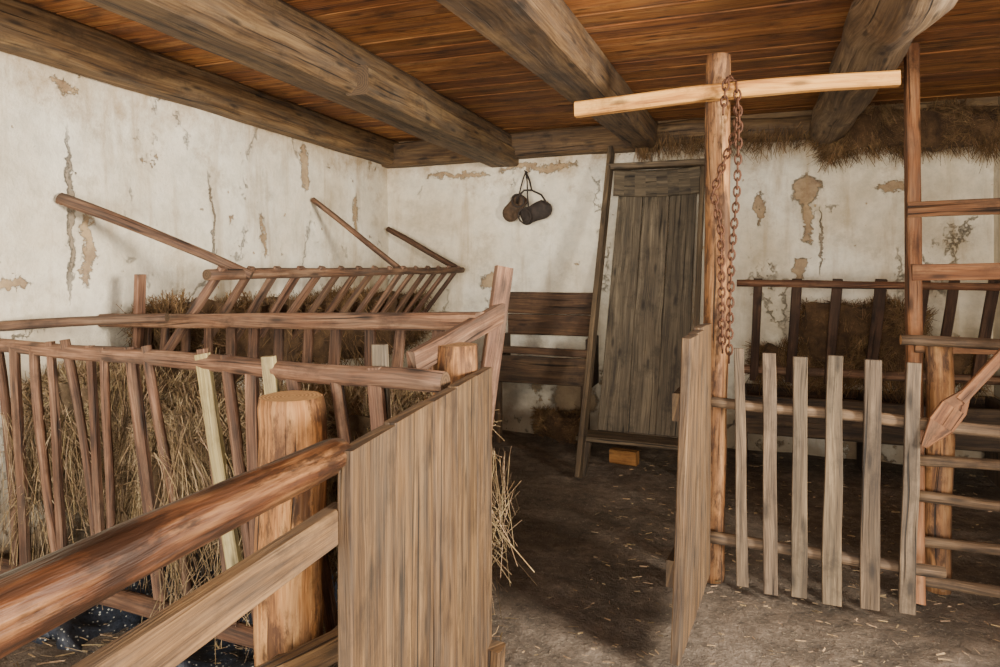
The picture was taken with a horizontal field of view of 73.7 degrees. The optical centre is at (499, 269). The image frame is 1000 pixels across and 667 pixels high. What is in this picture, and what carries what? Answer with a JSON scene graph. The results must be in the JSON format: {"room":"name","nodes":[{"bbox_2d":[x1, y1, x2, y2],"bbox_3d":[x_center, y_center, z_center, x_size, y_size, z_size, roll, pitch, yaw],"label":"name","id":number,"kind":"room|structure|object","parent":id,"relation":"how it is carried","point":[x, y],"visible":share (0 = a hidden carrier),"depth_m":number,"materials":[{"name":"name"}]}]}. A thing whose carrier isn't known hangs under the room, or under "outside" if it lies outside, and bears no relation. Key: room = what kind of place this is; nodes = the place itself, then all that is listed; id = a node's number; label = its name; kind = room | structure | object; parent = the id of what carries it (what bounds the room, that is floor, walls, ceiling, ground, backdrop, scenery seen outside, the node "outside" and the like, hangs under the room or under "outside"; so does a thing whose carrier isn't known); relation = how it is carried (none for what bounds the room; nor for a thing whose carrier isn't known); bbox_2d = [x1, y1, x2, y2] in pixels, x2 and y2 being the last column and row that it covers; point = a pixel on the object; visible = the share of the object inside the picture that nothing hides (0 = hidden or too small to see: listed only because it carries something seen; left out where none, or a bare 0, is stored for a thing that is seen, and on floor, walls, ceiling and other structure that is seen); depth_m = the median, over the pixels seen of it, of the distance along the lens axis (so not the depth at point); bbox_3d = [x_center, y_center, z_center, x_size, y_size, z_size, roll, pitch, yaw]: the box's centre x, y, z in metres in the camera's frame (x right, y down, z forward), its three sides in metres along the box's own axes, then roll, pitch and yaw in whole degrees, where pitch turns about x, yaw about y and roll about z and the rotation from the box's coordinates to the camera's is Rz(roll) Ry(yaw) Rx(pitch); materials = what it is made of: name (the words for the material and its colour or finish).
{"room":"farm building","nodes":[
{"label":"farm building","id":0,"kind":"room"},
{"bbox_2d":[0,51,388,560],"bbox_3d":[-2.065,0.104,3.079,0.328,2.555,6.260,0,0,20],"label":"wall","id":1,"kind":"structure","parent":0,"point":[240,193],"depth_m":3.36,"materials":[{"name":"paint"}]},
{"bbox_2d":[0,0,398,164],"bbox_3d":[-1.932,-0.999,2.925,0.149,0.214,6.020,0,0,20],"label":"ceiling beam","id":2,"kind":"structure","parent":1,"relation":"attached to","point":[28,31],"depth_m":3.37,"materials":[{"name":"brown wood"}]},
{"bbox_2d":[55,193,464,375],"bbox_3d":[-1.121,0.040,4.201,0.784,1.113,2.936,0,0,20],"label":"rack","id":3,"kind":"object","parent":1,"relation":"attached to","point":[226,269],"visible":0.64,"depth_m":3.42,"materials":[{"name":"brown wood"}]},
{"bbox_2d":[116,282,434,387],"bbox_3d":[-1.177,0.416,4.327,0.667,0.699,2.727,0,0,20],"label":"hay","id":4,"kind":"object","parent":3,"relation":"in","point":[352,343],"visible":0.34,"depth_m":3.81},
{"bbox_2d":[433,342,477,394],"bbox_3d":[-0.136,0.763,2.020,0.144,1.075,0.151,0,0,20],"label":"post","id":5,"kind":"object","parent":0,"point":[459,359],"depth_m":1.96,"materials":[{"name":"brown wood"}]},
{"bbox_2d":[0,428,999,666],"bbox_3d":[0.716,1.424,0.816,6.962,0.289,8.868,0,0,20],"label":"floor","id":6,"kind":"structure","parent":0,"point":[557,511],"depth_m":2.76,"materials":[{"name":"brown soil"}]},
{"bbox_2d":[32,549,337,666],"bbox_3d":[-1.061,1.296,2.540,1.556,0.137,0.797,0,0,20],"label":"heap","id":7,"kind":"object","parent":6,"relation":"on","point":[95,621],"visible":0.08,"depth_m":2.37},
{"bbox_2d":[0,265,513,666],"bbox_3d":[-1.002,0.641,2.495,2.157,1.317,0.670,0,0,24],"label":"crib","id":8,"kind":"object","parent":6,"relation":"on","point":[376,374],"visible":0.65,"depth_m":2.32,"materials":[{"name":"brown wood"}]},
{"bbox_2d":[0,347,507,591],"bbox_3d":[-1.023,0.727,2.547,2.141,0.789,0.688,0,0,20],"label":"hay","id":9,"kind":"object","parent":8,"relation":"on","point":[178,387],"visible":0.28,"depth_m":2.46},
{"bbox_2d":[0,399,535,664],"bbox_3d":[-0.947,0.906,2.409,2.200,0.864,0.616,0,0,20],"label":"hay wisp","id":10,"kind":"object","parent":8,"relation":"in","point":[190,458],"visible":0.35,"depth_m":2.36,"materials":[{"name":"beige plant"}]},
{"bbox_2d":[13,582,524,666],"bbox_3d":[-1.015,1.273,2.275,2.022,0.026,1.234,0,0,20],"label":"litter","id":11,"kind":"object","parent":6,"relation":"on","point":[217,646],"visible":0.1,"depth_m":2.26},
{"bbox_2d":[253,390,326,666],"bbox_3d":[-0.572,0.823,1.831,0.190,0.955,0.202,0,0,-43],"label":"post","id":12,"kind":"object","parent":6,"relation":"on","point":[289,422],"visible":0.55,"depth_m":1.75,"materials":[{"name":"brown wood"}]},
{"bbox_2d":[270,625,337,666],"bbox_3d":[-0.509,1.123,1.571,0.290,0.357,0.822,0,0,20],"label":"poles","id":13,"kind":"object","parent":6,"relation":"on","point":[336,663],"visible":0.04,"depth_m":1.69,"materials":[{"name":"brown wood"}]},
{"bbox_2d":[338,367,505,666],"bbox_3d":[-0.165,0.790,1.591,0.106,0.984,0.974,0,0,16],"label":"stall gate","id":14,"kind":"object","parent":6,"relation":"on","point":[415,490],"visible":1,"depth_m":1.44,"materials":[{"name":"brown wood"}]},
{"bbox_2d":[0,438,350,658],"bbox_3d":[-0.476,0.316,0.532,0.081,0.078,1.286,0,0,18],"label":"fence rail","id":15,"kind":"object","parent":14,"relation":"attached to","point":[37,596],"visible":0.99,"depth_m":0.73,"materials":[{"name":"brown wood"}]},
{"bbox_2d":[71,502,337,666],"bbox_3d":[-0.471,0.436,0.533,0.031,0.070,1.291,0,0,18],"label":"fence rail","id":16,"kind":"object","parent":14,"relation":"attached to","point":[167,638],"visible":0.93,"depth_m":0.85,"materials":[{"name":"brown wood"}]},
{"bbox_2d":[256,628,337,666],"bbox_3d":[-0.504,0.715,1.054,0.030,0.051,0.810,0,0,42],"label":"fence rail","id":17,"kind":"object","parent":14,"relation":"attached to","point":[322,651],"visible":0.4,"depth_m":1.22,"materials":[{"name":"brown wood"}]},
{"bbox_2d":[493,292,598,442],"bbox_3d":[0.344,0.737,5.046,0.740,1.126,0.391,0,0,20],"label":"bench","id":18,"kind":"object","parent":6,"relation":"on","point":[536,307],"visible":0.7,"depth_m":5.05,"materials":[{"name":"brown wood"}]},
{"bbox_2d":[530,403,580,443],"bbox_3d":[0.461,1.192,5.095,0.477,0.347,0.252,0,0,20],"label":"pile","id":19,"kind":"object","parent":6,"relation":"on","point":[562,425],"visible":0.86,"depth_m":5.04,"materials":[{"name":"brown plant"}]},
{"bbox_2d":[609,447,638,465],"bbox_3d":[0.832,1.249,4.464,0.183,0.092,0.080,0,0,29],"label":"wood block","id":20,"kind":"object","parent":6,"relation":"on","point":[622,456],"visible":1,"depth_m":4.43,"materials":[{"name":"brown wood"}]},
{"bbox_2d":[703,52,730,583],"bbox_3d":[0.903,0.200,2.808,0.135,2.201,0.123,0,0,43],"label":"support post","id":21,"kind":"object","parent":6,"relation":"on","point":[718,65],"visible":0.7,"depth_m":2.76,"materials":[{"name":"brown wood"}]},
{"bbox_2d":[574,70,900,117],"bbox_3d":[0.914,-0.713,2.709,1.241,0.089,0.052,0,0,20],"label":"crossbar","id":22,"kind":"object","parent":21,"relation":"attached to","point":[892,78],"visible":0.98,"depth_m":2.67,"materials":[{"name":"yellow wood"}]},
{"bbox_2d":[711,75,742,363],"bbox_3d":[0.935,-0.205,2.695,0.131,1.173,0.116,0,0,-14],"label":"chain","id":23,"kind":"object","parent":22,"relation":"hanging from","point":[729,78],"visible":0.99,"depth_m":2.70,"materials":[{"name":"brown metal"}]},
{"bbox_2d":[522,450,999,666],"bbox_3d":[1.413,1.277,2.787,2.222,0.019,3.813,0,0,20],"label":"litter","id":24,"kind":"object","parent":6,"relation":"on","point":[593,648],"visible":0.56,"depth_m":2.63,"materials":[{"name":"brown plant"}]},
{"bbox_2d":[899,335,999,597],"bbox_3d":[2.042,0.764,2.523,0.921,1.011,0.057,0,0,20],"label":"fence","id":25,"kind":"object","parent":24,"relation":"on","point":[915,340],"visible":0.88,"depth_m":2.60,"materials":[{"name":"brown wood"}]},
{"bbox_2d":[710,348,999,614],"bbox_3d":[1.600,0.790,2.443,1.622,0.961,0.077,0,0,20],"label":"picket fence","id":26,"kind":"object","parent":6,"relation":"on","point":[831,555],"visible":0.97,"depth_m":2.53,"materials":[{"name":"brown wood"}]},
{"bbox_2d":[666,323,711,665],"bbox_3d":[0.700,0.728,2.410,0.092,1.040,0.678,0,0,25],"label":"gate","id":27,"kind":"object","parent":26,"relation":"attached to","point":[688,562],"visible":1,"depth_m":2.20,"materials":[{"name":"brown wood"}]},
{"bbox_2d":[920,348,999,447],"bbox_3d":[1.696,0.400,2.354,0.369,0.483,0.030,0,0,15],"label":"shovel","id":28,"kind":"object","parent":26,"relation":"attached to","point":[945,416],"visible":1,"depth_m":2.37,"materials":[{"name":"orange wood"}]},
{"bbox_2d":[745,383,999,487],"bbox_3d":[2.326,1.048,4.241,1.515,0.504,0.491,0,0,20],"label":"trough","id":29,"kind":"object","parent":6,"relation":"on","point":[988,413],"visible":0.34,"depth_m":4.06,"materials":[{"name":"brown wood"}]},
{"bbox_2d":[925,346,954,594],"bbox_3d":[1.780,0.800,2.709,0.111,1.000,0.112,0,0,20],"label":"post","id":30,"kind":"object","parent":6,"relation":"on","point":[939,361],"visible":0.61,"depth_m":2.67,"materials":[{"name":"brown wood"}]},
{"bbox_2d":[904,43,999,604],"bbox_3d":[2.106,0.110,2.818,0.818,2.404,0.792,0,0,20],"label":"ladder","id":31,"kind":"object","parent":6,"relation":"on","point":[915,209],"visible":0.65,"depth_m":2.91,"materials":[{"name":"orange wood"}]},
{"bbox_2d":[20,0,999,141],"bbox_3d":[0.098,-1.138,2.204,4.810,0.084,6.420,0,0,20],"label":"ceiling","id":32,"kind":"structure","parent":0,"point":[653,45],"depth_m":3.32,"materials":[{"name":"brown wood"}]},
{"bbox_2d":[84,0,518,167],"bbox_3d":[-0.987,-0.962,2.590,0.325,0.264,6.022,0,0,20],"label":"ceiling beam","id":33,"kind":"structure","parent":32,"relation":"attached to","point":[276,39],"depth_m":2.93,"materials":[{"name":"brown wood"}]},
{"bbox_2d":[436,0,660,152],"bbox_3d":[-0.099,-0.992,2.271,0.632,0.210,6.036,0,0,20],"label":"ceiling beam","id":34,"kind":"structure","parent":32,"relation":"attached to","point":[545,37],"depth_m":2.79,"materials":[{"name":"brown wood"}]},
{"bbox_2d":[809,0,957,147],"bbox_3d":[1.207,-0.971,1.810,0.355,0.328,6.023,0,0,20],"label":"ceiling beam","id":35,"kind":"structure","parent":32,"relation":"attached to","point":[877,35],"depth_m":2.67,"materials":[{"name":"brown wood"}]},
{"bbox_2d":[387,139,993,464],"bbox_3d":[1.152,0.096,5.159,4.843,2.543,0.300,0,0,20],"label":"wall","id":36,"kind":"structure","parent":0,"point":[796,221],"depth_m":4.81,"materials":[{"name":"paint"}]},
{"bbox_2d":[502,170,551,224],"bbox_3d":[0.206,-0.571,5.251,0.410,0.439,0.165,0,0,20],"label":"shoes","id":37,"kind":"object","parent":36,"relation":"hanging from","point":[541,209],"visible":1,"depth_m":5.22,"materials":[{"name":"brown leather"}]},
{"bbox_2d":[574,146,704,478],"bbox_3d":[0.963,0.200,4.482,0.786,2.246,1.044,0,0,20],"label":"door","id":38,"kind":"structure","parent":36,"relation":"in","point":[647,321],"depth_m":4.63,"materials":[{"name":"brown wood"}]},
{"bbox_2d":[381,96,999,167],"bbox_3d":[1.083,-1.014,4.978,4.412,0.272,0.222,0,0,20],"label":"ceiling beam","id":39,"kind":"structure","parent":36,"relation":"attached to","point":[587,140],"depth_m":5.07,"materials":[{"name":"brown wood"}]},
{"bbox_2d":[633,119,831,167],"bbox_3d":[1.625,-0.891,4.716,1.404,0.337,0.258,0,0,20],"label":"straw","id":40,"kind":"object","parent":39,"relation":"on","point":[643,155],"visible":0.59,"depth_m":4.67,"materials":[{"name":"brown plant"}]},
{"bbox_2d":[806,96,999,174],"bbox_3d":[2.652,-0.867,4.327,1.231,0.507,0.375,0,0,20],"label":"straw","id":41,"kind":"object","parent":39,"relation":"on","point":[940,132],"visible":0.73,"depth_m":4.25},
{"bbox_2d":[737,278,999,392],"bbox_3d":[2.306,0.405,4.207,1.530,0.703,0.362,0,0,20],"label":"rack","id":42,"kind":"object","parent":36,"relation":"attached to","point":[880,286],"visible":0.72,"depth_m":4.17,"materials":[{"name":"brown wood"}]},
{"bbox_2d":[743,294,999,404],"bbox_3d":[2.408,0.534,4.404,1.544,0.808,0.347,0,0,20],"label":"straw","id":43,"kind":"object","parent":42,"relation":"in","point":[855,319],"visible":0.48,"depth_m":4.36,"materials":[{"name":"brown plant"}]},
{"bbox_2d":[993,96,999,399],"bbox_3d":[2.795,0.099,2.836,0.287,2.520,3.449,0,0,20],"label":"wall","id":44,"kind":"structure","parent":0,"point":[996,186],"depth_m":4.25,"materials":[{"name":"paint"}]}
]}

